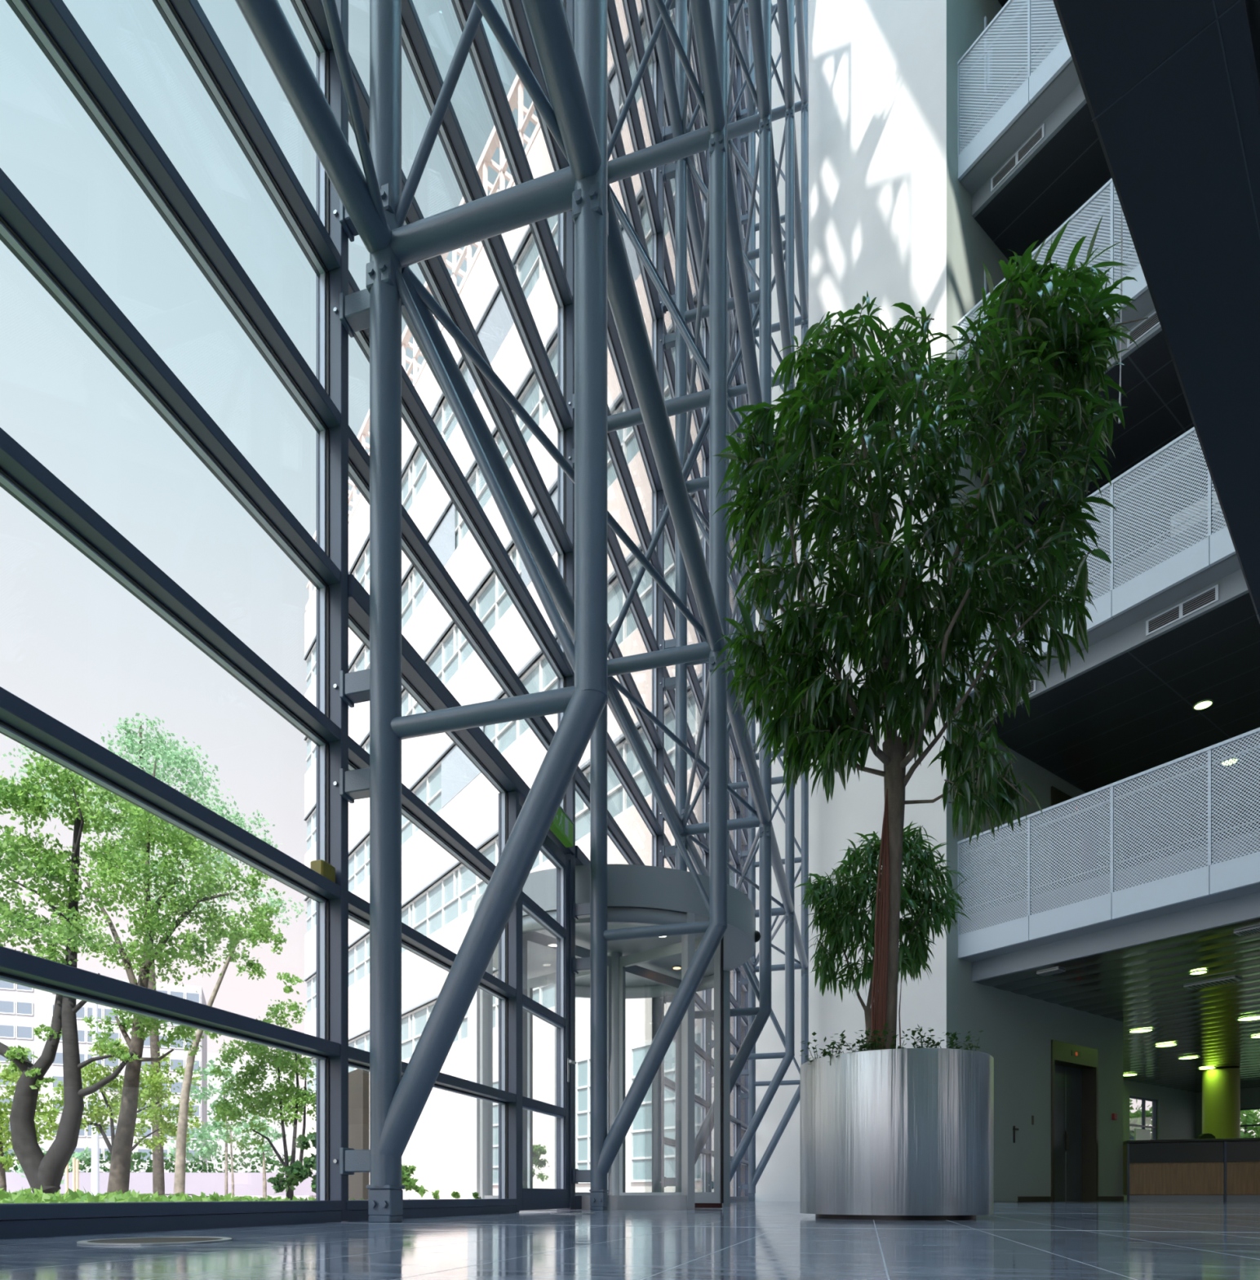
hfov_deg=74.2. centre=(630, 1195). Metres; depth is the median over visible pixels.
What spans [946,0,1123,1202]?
wall
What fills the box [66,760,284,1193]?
tree
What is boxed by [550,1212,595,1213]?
box
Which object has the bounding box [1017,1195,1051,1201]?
baseboard
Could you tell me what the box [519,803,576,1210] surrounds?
door
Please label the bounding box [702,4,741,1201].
window
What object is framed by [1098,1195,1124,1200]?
baseboard
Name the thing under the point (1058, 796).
door
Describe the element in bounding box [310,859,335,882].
sensor box
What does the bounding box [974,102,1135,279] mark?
ceiling
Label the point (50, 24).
window
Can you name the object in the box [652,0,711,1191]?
window
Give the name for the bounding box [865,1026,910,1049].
plant
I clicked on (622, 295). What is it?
braces
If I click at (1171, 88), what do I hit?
walkway
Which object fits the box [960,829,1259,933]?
floor
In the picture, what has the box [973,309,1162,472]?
trim
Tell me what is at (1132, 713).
ceiling
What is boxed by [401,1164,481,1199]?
shrub
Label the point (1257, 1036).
recessed light
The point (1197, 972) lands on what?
diffuser
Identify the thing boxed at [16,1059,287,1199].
tree
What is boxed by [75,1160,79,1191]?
stake
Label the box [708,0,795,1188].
truss
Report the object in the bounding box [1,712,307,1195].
tree
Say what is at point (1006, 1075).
door
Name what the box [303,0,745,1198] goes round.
building
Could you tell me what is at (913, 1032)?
plant
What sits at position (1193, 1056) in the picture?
diffuser
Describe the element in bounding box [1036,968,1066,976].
ceiling vent
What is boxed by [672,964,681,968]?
spotlight
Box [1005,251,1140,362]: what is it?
floor
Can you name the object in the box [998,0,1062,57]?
ceiling
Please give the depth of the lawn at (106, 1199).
4.74 m
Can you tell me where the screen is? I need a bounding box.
[348,1068,369,1199]
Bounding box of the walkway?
[1053,0,1259,624]
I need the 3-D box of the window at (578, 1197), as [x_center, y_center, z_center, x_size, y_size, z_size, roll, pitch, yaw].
[-0.099,-1.190,7.506,0.150,2.600,2.750,0,0,16]
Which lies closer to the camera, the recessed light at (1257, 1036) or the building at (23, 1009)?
the recessed light at (1257, 1036)
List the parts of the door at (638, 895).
door post, door post, rail, head rail, door post, door post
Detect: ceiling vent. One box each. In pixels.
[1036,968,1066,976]
[1183,976,1242,989]
[1234,925,1259,936]
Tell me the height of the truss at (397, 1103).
25.000 m
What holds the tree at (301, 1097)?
on the paving
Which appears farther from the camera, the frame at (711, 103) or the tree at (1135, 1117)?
the tree at (1135, 1117)
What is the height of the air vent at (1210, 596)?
0.190 m
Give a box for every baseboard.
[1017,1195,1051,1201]
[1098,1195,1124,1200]
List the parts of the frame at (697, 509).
rod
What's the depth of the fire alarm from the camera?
15.34 m
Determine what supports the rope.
hanging from the parapet at (1044, 89)
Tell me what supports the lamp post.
on the paving
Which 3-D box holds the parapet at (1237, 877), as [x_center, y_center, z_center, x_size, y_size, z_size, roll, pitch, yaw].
[9.220,-4.410,6.830,0.382,1.740,14.186,0,0,-36]
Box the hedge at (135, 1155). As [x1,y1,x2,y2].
[4,1150,296,1172]
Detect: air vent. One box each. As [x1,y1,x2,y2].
[991,123,1044,191]
[992,680,1036,711]
[1127,311,1159,347]
[1146,584,1218,635]
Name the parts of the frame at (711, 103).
rod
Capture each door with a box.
[474,863,760,1209]
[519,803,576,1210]
[994,1061,1018,1201]
[1051,786,1098,890]
[1051,1039,1098,1201]
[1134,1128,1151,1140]
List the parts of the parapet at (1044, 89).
post, rail, panel, fascia panel, handrail, rail, plate, soffit panel, post, panel, fascia panel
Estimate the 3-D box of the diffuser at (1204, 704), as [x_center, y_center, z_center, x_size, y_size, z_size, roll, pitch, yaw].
[8.335,-7.124,12.118,0.210,0.001,0.210,0,0,0]
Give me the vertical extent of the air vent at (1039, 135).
0.190 m
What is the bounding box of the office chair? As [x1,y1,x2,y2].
[1197,1133,1216,1138]
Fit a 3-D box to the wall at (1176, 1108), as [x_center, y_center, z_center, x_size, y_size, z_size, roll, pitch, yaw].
[12.469,-1.715,22.524,13.330,3.650,0.200,0,0,-36]
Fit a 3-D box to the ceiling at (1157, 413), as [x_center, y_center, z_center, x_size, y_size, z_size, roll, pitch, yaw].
[11.979,-11.031,10.501,8.280,0.037,19.500,0,0,-36]
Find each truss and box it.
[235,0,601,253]
[333,0,608,1222]
[568,0,727,1210]
[575,0,662,866]
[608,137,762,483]
[659,0,772,1191]
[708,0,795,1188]
[738,0,808,1201]
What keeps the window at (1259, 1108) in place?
in the wall at (1250, 1097)
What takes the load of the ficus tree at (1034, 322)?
in the planter
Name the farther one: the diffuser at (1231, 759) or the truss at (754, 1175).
the truss at (754, 1175)
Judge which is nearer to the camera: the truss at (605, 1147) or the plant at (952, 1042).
the plant at (952, 1042)
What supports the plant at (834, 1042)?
in the planter
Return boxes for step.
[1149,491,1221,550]
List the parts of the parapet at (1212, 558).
panel, fascia panel, panel, fascia panel, rail, handrail, plate, rail, soffit panel, post, panel, fascia panel, post, panel, fascia panel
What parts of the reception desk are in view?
glass panel, panel, glass panel, panel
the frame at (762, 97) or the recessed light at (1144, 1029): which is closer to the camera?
the frame at (762, 97)
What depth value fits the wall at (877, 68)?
13.57 m
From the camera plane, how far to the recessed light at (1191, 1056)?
19.59 m
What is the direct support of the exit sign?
attached to the window at (420, 681)
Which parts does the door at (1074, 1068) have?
panel, panel, panel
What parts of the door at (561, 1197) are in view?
handle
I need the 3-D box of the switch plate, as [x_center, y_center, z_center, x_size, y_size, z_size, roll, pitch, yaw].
[6.626,-1.235,13.707,0.050,0.150,0.014,0,0,-36]
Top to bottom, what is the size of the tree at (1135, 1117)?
4.072 m
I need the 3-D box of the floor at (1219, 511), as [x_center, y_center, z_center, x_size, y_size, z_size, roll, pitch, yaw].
[11.833,-7.732,10.395,8.640,0.615,19.500,0,0,-36]
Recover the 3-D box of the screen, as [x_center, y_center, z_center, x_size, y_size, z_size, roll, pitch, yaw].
[-2.284,-0.465,7.001,0.064,1.170,0.400,0,0,-36]
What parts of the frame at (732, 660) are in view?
rod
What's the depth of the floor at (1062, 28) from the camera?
11.83 m
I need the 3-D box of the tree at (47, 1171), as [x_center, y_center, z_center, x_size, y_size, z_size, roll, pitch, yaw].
[-6.812,-2.450,9.067,2.919,4.933,1.535,0,0,6]
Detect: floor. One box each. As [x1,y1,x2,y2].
[0,1199,1259,1279]
[960,28,1065,151]
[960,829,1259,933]
[968,511,1226,666]
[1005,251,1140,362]
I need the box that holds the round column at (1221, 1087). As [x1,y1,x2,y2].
[1202,1067,1240,1138]
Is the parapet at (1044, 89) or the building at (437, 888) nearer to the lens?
the parapet at (1044, 89)
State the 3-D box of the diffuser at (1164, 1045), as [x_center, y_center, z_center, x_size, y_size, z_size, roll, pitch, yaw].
[11.561,-3.232,17.970,0.380,0.001,0.380,0,0,0]
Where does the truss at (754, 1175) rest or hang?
on the floor at (757, 1240)
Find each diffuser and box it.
[1130,1029,1152,1032]
[1155,1044,1176,1046]
[1179,1056,1197,1058]
[1191,971,1207,974]
[1195,701,1212,709]
[1222,759,1237,764]
[1239,1016,1259,1020]
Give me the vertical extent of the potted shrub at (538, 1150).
0.766 m
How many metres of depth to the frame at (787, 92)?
10.73 m
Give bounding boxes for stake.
[65,1163,68,1193]
[72,1157,75,1191]
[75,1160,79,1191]
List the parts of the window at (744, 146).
sill, pane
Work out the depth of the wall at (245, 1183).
38.15 m
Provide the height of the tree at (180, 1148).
4.887 m
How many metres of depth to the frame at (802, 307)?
12.53 m
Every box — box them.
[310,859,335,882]
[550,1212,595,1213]
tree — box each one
[0,746,142,1194]
[0,1061,62,1191]
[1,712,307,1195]
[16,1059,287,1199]
[46,1037,204,1159]
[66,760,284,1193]
[173,908,303,1194]
[209,998,315,1200]
[711,214,1148,1048]
[795,821,971,1050]
[1129,1098,1152,1140]
[1240,1109,1259,1137]
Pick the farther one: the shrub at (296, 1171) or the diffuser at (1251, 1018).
the diffuser at (1251, 1018)
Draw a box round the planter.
[800,1048,994,1219]
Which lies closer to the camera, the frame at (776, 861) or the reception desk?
the frame at (776, 861)
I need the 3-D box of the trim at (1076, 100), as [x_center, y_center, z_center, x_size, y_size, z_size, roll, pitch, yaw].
[9.787,-15.037,6.427,0.063,0.295,15.496,0,0,-36]
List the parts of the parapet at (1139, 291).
post, panel, rail, handrail, soffit panel, panel, fascia panel, post, panel, plate, fascia panel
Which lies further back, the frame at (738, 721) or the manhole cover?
the frame at (738, 721)
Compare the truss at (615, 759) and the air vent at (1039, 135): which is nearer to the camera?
the truss at (615, 759)
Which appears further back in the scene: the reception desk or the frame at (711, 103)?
the reception desk
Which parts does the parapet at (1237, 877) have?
post, panel, fascia panel, post, panel, fascia panel, plate, rail, soffit panel, rail, handrail, post, panel, fascia panel, post, fascia panel, panel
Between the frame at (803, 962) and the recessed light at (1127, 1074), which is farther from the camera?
the recessed light at (1127, 1074)
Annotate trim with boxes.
[972,83,1087,217]
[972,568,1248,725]
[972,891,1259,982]
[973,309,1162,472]
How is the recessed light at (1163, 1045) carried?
in the ceiling at (1163, 967)
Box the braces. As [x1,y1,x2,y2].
[401,184,725,651]
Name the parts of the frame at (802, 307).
rod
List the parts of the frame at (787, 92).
rod, rod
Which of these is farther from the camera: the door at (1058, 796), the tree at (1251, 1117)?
the tree at (1251, 1117)
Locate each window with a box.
[0,0,342,1239]
[315,0,575,1222]
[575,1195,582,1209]
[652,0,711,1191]
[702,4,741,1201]
[732,0,748,1201]
[1129,1095,1157,1139]
[1240,1106,1259,1126]
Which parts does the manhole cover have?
lid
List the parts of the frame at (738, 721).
rod, rod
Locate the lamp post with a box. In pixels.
[90,1002,99,1195]
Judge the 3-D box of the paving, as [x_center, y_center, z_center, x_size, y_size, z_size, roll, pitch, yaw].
[-65.386,0.120,-3.007,119.655,0.001,72.400,0,0,16]
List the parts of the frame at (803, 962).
rod, rod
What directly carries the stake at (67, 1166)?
on the paving
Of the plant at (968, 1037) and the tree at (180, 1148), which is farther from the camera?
the tree at (180, 1148)
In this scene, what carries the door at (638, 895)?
on the floor at (757, 1240)
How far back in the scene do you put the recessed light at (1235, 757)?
13.71 m
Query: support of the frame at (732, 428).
attached to the truss at (788, 244)
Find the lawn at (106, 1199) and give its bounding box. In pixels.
[8,1192,181,1203]
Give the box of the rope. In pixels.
[1118,205,1122,423]
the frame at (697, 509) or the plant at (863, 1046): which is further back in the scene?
the frame at (697, 509)
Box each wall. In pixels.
[5,1172,315,1195]
[755,0,946,1201]
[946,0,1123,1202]
[1123,1080,1196,1199]
[1196,1087,1259,1138]
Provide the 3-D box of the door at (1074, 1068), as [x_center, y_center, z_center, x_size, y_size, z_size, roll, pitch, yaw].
[7.682,-1.255,14.633,1.610,2.730,0.319,0,0,-36]
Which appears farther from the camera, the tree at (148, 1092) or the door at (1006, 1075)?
the tree at (148, 1092)
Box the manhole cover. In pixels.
[76,1236,231,1244]
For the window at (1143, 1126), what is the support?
in the wall at (1176, 1108)
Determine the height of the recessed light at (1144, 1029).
0.016 m
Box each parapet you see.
[957,0,1080,196]
[957,178,1155,446]
[957,727,1259,962]
[958,426,1241,705]
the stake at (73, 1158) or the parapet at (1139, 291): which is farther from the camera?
the stake at (73, 1158)
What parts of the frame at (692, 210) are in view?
rod, rod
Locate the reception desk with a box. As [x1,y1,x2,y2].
[1123,1137,1259,1201]
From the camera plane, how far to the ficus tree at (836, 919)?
6.53 m
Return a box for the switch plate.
[1031,1115,1034,1124]
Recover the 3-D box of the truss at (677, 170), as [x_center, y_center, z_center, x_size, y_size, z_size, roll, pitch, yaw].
[0.885,-12.390,8.677,1.170,25.000,0.138,0,0,16]
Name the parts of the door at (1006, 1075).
lever handle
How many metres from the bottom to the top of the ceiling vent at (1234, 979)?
0.026 m
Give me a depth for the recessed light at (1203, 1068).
21.22 m
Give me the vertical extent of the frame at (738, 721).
0.118 m
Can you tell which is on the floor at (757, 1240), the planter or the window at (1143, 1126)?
the planter
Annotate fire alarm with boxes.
[1111,1112,1117,1119]
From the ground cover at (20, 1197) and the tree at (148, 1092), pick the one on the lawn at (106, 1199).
the ground cover at (20, 1197)
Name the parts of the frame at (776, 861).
rod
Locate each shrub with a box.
[266,1131,315,1193]
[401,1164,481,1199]
[533,1144,550,1181]
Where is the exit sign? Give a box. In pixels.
[550,805,574,847]
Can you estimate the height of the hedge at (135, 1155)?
1.464 m
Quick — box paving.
[8,1209,570,1239]
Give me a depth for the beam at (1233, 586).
10.90 m
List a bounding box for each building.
[0,977,207,1195]
[207,1052,296,1195]
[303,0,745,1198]
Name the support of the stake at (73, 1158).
on the paving
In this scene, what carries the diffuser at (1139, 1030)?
attached to the recessed light at (1144, 1029)
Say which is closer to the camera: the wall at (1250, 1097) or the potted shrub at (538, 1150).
the potted shrub at (538, 1150)
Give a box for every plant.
[800,1031,832,1062]
[823,1029,846,1065]
[835,1022,888,1053]
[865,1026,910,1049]
[902,1023,945,1048]
[946,1031,971,1049]
[955,1030,983,1050]
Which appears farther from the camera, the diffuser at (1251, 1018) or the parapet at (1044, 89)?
the diffuser at (1251, 1018)
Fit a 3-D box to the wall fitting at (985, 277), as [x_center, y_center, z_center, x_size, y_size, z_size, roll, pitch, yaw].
[5.543,-13.725,12.890,0.140,1.150,0.060,0,0,-36]
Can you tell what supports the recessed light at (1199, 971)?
in the ceiling at (1163, 967)
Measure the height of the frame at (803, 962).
0.118 m
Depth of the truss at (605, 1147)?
5.89 m
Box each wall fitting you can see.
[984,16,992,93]
[984,270,991,303]
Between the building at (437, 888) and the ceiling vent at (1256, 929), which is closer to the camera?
the ceiling vent at (1256, 929)
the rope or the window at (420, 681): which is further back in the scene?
the rope
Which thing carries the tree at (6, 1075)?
on the paving
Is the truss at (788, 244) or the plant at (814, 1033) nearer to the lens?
the plant at (814, 1033)
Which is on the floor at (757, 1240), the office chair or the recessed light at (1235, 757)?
the office chair
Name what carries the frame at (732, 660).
attached to the truss at (788, 244)
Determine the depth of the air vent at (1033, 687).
11.92 m
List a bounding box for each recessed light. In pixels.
[1123,1073,1138,1075]
[1128,1027,1155,1033]
[1154,1043,1178,1047]
[1177,1055,1200,1059]
[1189,969,1208,974]
[1193,699,1213,710]
[1197,1066,1217,1069]
[1221,757,1238,765]
[1235,1014,1259,1021]
[1248,1034,1259,1038]
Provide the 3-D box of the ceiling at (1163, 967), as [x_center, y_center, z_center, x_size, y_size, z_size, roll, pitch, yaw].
[16.108,-3.262,13.508,18.496,0.036,19.500,0,0,-36]
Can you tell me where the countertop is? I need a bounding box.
[1123,1137,1259,1144]
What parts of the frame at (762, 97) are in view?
rod, rod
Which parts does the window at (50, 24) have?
sill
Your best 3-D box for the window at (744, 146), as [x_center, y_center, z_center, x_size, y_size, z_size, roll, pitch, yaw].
[2.008,-12.891,14.902,0.154,26.002,1.430,0,0,16]
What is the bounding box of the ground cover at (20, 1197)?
[0,1184,409,1203]
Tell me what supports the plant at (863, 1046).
in the planter
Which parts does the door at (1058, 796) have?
panel, panel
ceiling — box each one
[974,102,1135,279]
[975,917,1259,1092]
[977,330,1215,581]
[977,592,1259,868]
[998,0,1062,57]
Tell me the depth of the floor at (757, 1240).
1.71 m
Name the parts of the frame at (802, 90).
rod, rod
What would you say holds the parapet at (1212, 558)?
on the floor at (1219, 511)
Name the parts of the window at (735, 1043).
pane, sill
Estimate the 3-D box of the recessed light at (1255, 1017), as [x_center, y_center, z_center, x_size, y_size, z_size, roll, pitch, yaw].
[11.364,-3.232,15.221,0.496,0.016,0.496,0,0,0]
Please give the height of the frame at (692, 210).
0.118 m
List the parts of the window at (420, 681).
sill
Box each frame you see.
[561,0,725,133]
[607,648,770,834]
[648,0,770,137]
[687,122,794,392]
[687,821,794,913]
[688,482,788,648]
[727,0,794,124]
[729,122,808,333]
[729,386,807,529]
[730,659,773,754]
[735,0,808,117]
[747,913,808,971]
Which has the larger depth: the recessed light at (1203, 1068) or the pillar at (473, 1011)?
the recessed light at (1203, 1068)
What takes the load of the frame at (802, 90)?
attached to the truss at (788, 244)
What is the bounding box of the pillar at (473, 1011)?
[467,893,482,1199]
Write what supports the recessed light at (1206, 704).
in the ceiling at (1132, 713)
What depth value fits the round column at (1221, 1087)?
21.18 m
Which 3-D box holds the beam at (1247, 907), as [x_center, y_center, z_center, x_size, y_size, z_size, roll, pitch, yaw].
[9.787,-3.397,6.427,0.063,0.295,15.496,0,0,-36]
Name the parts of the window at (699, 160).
pane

